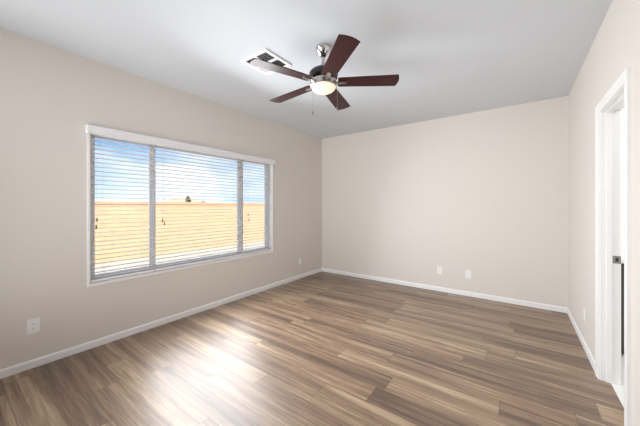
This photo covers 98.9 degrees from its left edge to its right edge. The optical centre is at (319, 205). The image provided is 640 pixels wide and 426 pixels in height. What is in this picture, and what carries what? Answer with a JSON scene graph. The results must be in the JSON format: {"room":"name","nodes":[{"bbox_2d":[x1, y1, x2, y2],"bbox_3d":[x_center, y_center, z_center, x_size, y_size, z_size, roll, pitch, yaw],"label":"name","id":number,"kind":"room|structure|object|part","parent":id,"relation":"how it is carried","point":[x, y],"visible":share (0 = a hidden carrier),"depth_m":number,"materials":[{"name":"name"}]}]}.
{"room":"empty bedroom","nodes":[
{"label":"empty bedroom","id":0,"kind":"room"},
{"bbox_2d":[0,29,321,369],"bbox_3d":[-1.584,-0.020,3.550,0.150,2.740,5.650,0,0,36],"label":"wall","id":1,"kind":"structure","parent":0,"point":[49,95],"depth_m":2.54,"materials":[{"name":"white paint"}]},
{"bbox_2d":[27,317,39,334],"bbox_3d":[-2.395,1.005,2.288,0.009,0.125,0.078,0,0,36],"label":"wall outlet","id":2,"kind":"object","parent":1,"relation":"attached to","point":[33,325],"visible":1,"depth_m":2.29,"materials":[{"name":"white plastic"}]},
{"bbox_2d":[0,268,321,378],"bbox_3d":[-1.518,1.316,3.502,0.013,0.068,5.350,0,0,36],"label":"baseboard","id":3,"kind":"structure","parent":1,"relation":"attached to","point":[36,362],"depth_m":2.83,"materials":[{"name":"white paint"}]},
{"bbox_2d":[87,133,272,286],"bbox_3d":[-1.537,0.015,3.593,0.147,1.499,2.420,0,0,36],"label":"window","id":4,"kind":"structure","parent":1,"relation":"in","point":[90,201],"depth_m":3.11,"materials":[{"name":"white plastic"}]},
{"bbox_2d":[90,133,154,282],"bbox_3d":[-2.030,0.001,2.843,0.069,1.462,0.566,0,0,36],"label":"window blind","id":5,"kind":"object","parent":4,"relation":"attached to","point":[142,271],"visible":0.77,"depth_m":2.82,"materials":[{"name":"white plastic"}]},
{"bbox_3d":[-2.035,0.719,2.847,0.050,0.026,0.566,0,0,36],"label":"rail","id":6,"kind":"part","parent":5,"relation":"part of","materials":[{"name":"white plastic"}]},
{"bbox_3d":[-2.082,0.003,2.902,0.030,1.383,0.526,0,0,36],"label":"sash","id":7,"kind":"part","parent":4,"relation":"part of","materials":[{"name":"clear glass"}]},
{"bbox_3d":[-1.508,0.750,3.573,0.077,0.028,2.420,0,0,36],"label":"sill","id":8,"kind":"part","parent":4,"relation":"part of","materials":[{"name":"white paint"}]},
{"bbox_2d":[86,124,275,164],"bbox_3d":[-1.464,-0.720,3.543,0.052,0.080,2.440,0,0,36],"label":"window valance","id":9,"kind":"object","parent":4,"relation":"attached to","point":[92,129],"visible":1,"depth_m":3.13,"materials":[{"name":"white"}]},
{"bbox_3d":[-1.566,0.003,3.619,0.030,1.383,1.176,0,0,36],"label":"sash","id":10,"kind":"part","parent":4,"relation":"part of","materials":[{"name":"clear glass"}]},
{"bbox_2d":[153,144,241,270],"bbox_3d":[-1.513,0.001,3.561,0.069,1.462,1.192,0,0,36],"label":"window blind","id":11,"kind":"object","parent":4,"relation":"attached to","point":[161,267],"visible":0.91,"depth_m":3.44,"materials":[{"name":"white plastic"}]},
{"bbox_3d":[-1.808,0.010,3.162,0.057,1.400,0.002,0,0,36],"label":"ladder cord","id":12,"kind":"part","parent":11,"relation":"part of","materials":[{"name":"white fabric"}]},
{"bbox_3d":[-1.784,-0.253,3.139,0.002,0.875,0.001,0,0,45],"label":"pull cord","id":13,"kind":"part","parent":11,"relation":"part of","materials":[{"name":"white plastic"}]},
{"bbox_3d":[-1.518,0.719,3.565,0.050,0.026,1.192,0,0,36],"label":"rail","id":14,"kind":"part","parent":11,"relation":"part of","materials":[{"name":"white plastic"}]},
{"bbox_3d":[-1.228,0.010,3.967,0.057,1.400,0.002,0,0,36],"label":"ladder cord","id":15,"kind":"part","parent":11,"relation":"part of","materials":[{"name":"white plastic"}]},
{"bbox_3d":[-1.043,0.003,4.344,0.030,1.383,0.488,0,0,36],"label":"sash","id":16,"kind":"part","parent":4,"relation":"part of","materials":[{"name":"clear glass"}]},
{"bbox_2d":[240,159,270,255],"bbox_3d":[-0.990,0.001,4.288,0.069,1.462,0.586,0,0,36],"label":"window blind","id":17,"kind":"object","parent":4,"relation":"attached to","point":[245,163],"visible":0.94,"depth_m":4.23,"materials":[{"name":"white plastic"}]},
{"bbox_3d":[-1.108,0.010,4.135,0.057,1.400,0.002,0,0,36],"label":"ladder cord","id":18,"kind":"part","parent":17,"relation":"part of","materials":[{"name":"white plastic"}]},
{"bbox_3d":[-0.995,0.719,4.291,0.050,0.026,0.586,0,0,36],"label":"rail","id":19,"kind":"part","parent":17,"relation":"part of","materials":[{"name":"white plastic"}]},
{"bbox_2d":[0,0,612,138],"bbox_3d":[0.803,-1.490,1.831,6.035,0.200,5.650,0,0,36],"label":"ceiling","id":20,"kind":"structure","parent":0,"point":[449,57],"depth_m":2.35,"materials":[{"name":"white paint"}]},
{"bbox_2d":[240,48,291,74],"bbox_3d":[-0.519,-1.385,2.650,0.348,0.010,0.348,0,0,36],"label":"ceiling vent","id":21,"kind":"object","parent":20,"relation":"in","point":[265,54],"visible":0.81,"depth_m":2.59,"materials":[{"name":"white metal"}]},
{"bbox_2d":[250,34,398,114],"bbox_3d":[0.005,-1.082,2.419,1.218,0.614,1.247,0,0,36],"label":"ceiling fan","id":22,"kind":"object","parent":20,"relation":"hanging from","point":[323,77],"visible":1,"depth_m":2.31,"materials":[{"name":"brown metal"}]},
{"bbox_3d":[-0.294,-1.080,2.180,0.522,0.006,0.152,0,8,-33],"label":"blade","id":23,"kind":"part","parent":22,"relation":"part of","materials":[{"name":"brown wood"}]},
{"bbox_3d":[-0.269,-1.070,2.634,0.522,0.006,0.152,-1,7,39],"label":"blade","id":24,"kind":"part","parent":22,"relation":"part of","materials":[{"name":"brown wood"}]},
{"bbox_3d":[0.031,-1.012,2.389,0.212,0.060,0.212,-1,-2,36],"label":"lamp shade","id":25,"kind":"part","parent":22,"relation":"part of","materials":[{"name":"beige glass"}]},
{"bbox_3d":[0.171,-1.070,2.751,0.152,0.006,0.522,-10,-5,21],"label":"blade","id":26,"kind":"part","parent":22,"relation":"part of","materials":[{"name":"brown wood"}]},
{"bbox_3d":[0.130,-1.086,2.016,0.152,0.006,0.522,9,-4,-14],"label":"blade","id":27,"kind":"part","parent":22,"relation":"part of","materials":[{"name":"brown wood"}]},
{"bbox_3d":[0.156,-1.072,2.382,0.150,0.014,0.036,0,-10,3],"label":"blade arm","id":28,"kind":"part","parent":22,"relation":"part of","materials":[{"name":"silver metal"}]},
{"bbox_3d":[0.417,-1.080,2.369,0.522,0.006,0.152,0,-10,3],"label":"blade","id":29,"kind":"part","parent":22,"relation":"part of","materials":[{"name":"brown wood"}]},
{"bbox_2d":[0,271,623,425],"bbox_3d":[0.743,1.410,1.874,5.885,0.120,5.650,0,0,36],"label":"floor","id":30,"kind":"structure","parent":0,"point":[321,348],"depth_m":2.25,"materials":[{"name":"brown wood"}]},
{"bbox_2d":[621,252,623,353],"bbox_3d":[3.158,0.914,2.449,0.975,0.872,0.585,0,0,36],"label":"bathroom vanity","id":31,"kind":"object","parent":30,"relation":"on","point":[622,253],"visible":0.02,"depth_m":2.44,"materials":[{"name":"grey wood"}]},
{"bbox_2d":[621,252,623,262],"bbox_3d":[3.160,0.494,2.450,0.975,0.032,0.580,0,0,36],"label":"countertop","id":32,"kind":"structure","parent":31,"relation":"on","point":[622,253],"depth_m":2.54,"materials":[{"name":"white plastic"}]},
{"bbox_2d":[322,96,567,307],"bbox_3d":[1.674,-0.020,4.593,3.920,2.740,0.150,0,0,36],"label":"wall","id":33,"kind":"structure","parent":0,"point":[484,193],"depth_m":4.18,"materials":[{"name":"white paint"}]},
{"bbox_2d":[437,266,441,273],"bbox_3d":[1.895,1.020,4.335,0.070,0.115,0.009,0,0,36],"label":"wall outlet","id":34,"kind":"object","parent":33,"relation":"attached to","point":[439,269],"visible":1,"depth_m":4.33,"materials":[{"name":"white plastic"}]},
{"bbox_2d":[322,268,566,312],"bbox_3d":[1.582,1.316,4.559,3.784,0.068,0.013,0,0,36],"label":"baseboard","id":35,"kind":"structure","parent":33,"relation":"attached to","point":[436,288],"depth_m":4.17,"materials":[{"name":"white paint"}]},
{"bbox_2d":[466,270,470,277],"bbox_3d":[2.221,1.024,4.100,0.070,0.115,0.009,0,0,36],"label":"wall outlet","id":36,"kind":"object","parent":33,"relation":"attached to","point":[468,273],"visible":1,"depth_m":4.10,"materials":[{"name":"white plastic"}]},
{"bbox_2d":[568,0,639,425],"bbox_3d":[1.613,-0.020,1.248,0.110,2.740,5.350,0,0,36],"label":"wall","id":37,"kind":"structure","parent":0,"point":[615,47],"depth_m":2.34,"materials":[{"name":"white paint"}]},
{"bbox_2d":[567,308,594,371],"bbox_3d":[1.563,1.316,1.284,0.013,0.068,5.350,0,0,36],"label":"baseboard","id":38,"kind":"structure","parent":37,"relation":"attached to","point":[587,351],"depth_m":2.64,"materials":[{"name":"white paint"}]},
{"bbox_2d":[583,308,585,321],"bbox_3d":[2.517,1.037,2.605,0.009,0.115,0.070,0,0,36],"label":"wall outlet","id":39,"kind":"object","parent":37,"relation":"attached to","point":[584,310],"visible":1,"depth_m":2.59,"materials":[{"name":"white plastic"}]},
{"bbox_2d":[595,67,630,425],"bbox_3d":[2.029,0.279,1.841,0.128,2.143,0.770,0,0,36],"label":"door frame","id":40,"kind":"structure","parent":37,"relation":"in","point":[618,97],"depth_m":2.08,"materials":[{"name":"white paint"}]},
{"bbox_3d":[2.244,0.406,2.067,0.044,0.057,0.002,0,0,36],"label":"strike plate","id":41,"kind":"part","parent":40,"relation":"part of","materials":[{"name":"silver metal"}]},
{"bbox_2d":[621,108,623,251],"bbox_3d":[3.694,-0.020,2.491,1.815,2.740,0.100,0,0,36],"label":"wall","id":42,"kind":"structure","parent":0,"point":[622,110],"depth_m":2.83,"materials":[{"name":"white paint"}]},
{"label":"outside","id":43,"kind":"structure","parent":0,"visible":0},
{"bbox_2d":[95,241,263,273],"bbox_3d":[-78.976,1.800,81.508,216.565,0.300,280.000,0,0,36],"label":"ground","id":44,"kind":"structure","parent":43,"point":[259,243],"depth_m":8.60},
{"bbox_2d":[95,201,263,262],"bbox_3d":[0.146,0.755,17.146,0.260,1.790,56.000,0,0,36],"label":"wall","id":45,"kind":"structure","parent":44,"relation":"on","point":[250,208],"depth_m":9.45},
{"bbox_2d":[158,198,202,201],"bbox_3d":[-27.540,0.000,55.000,7.200,3.300,7.800,0,0,16],"label":"house","id":46,"kind":"structure","parent":44,"relation":"on","point":[172,199],"depth_m":52.48,"materials":[{"name":"beige paint"}]}
]}

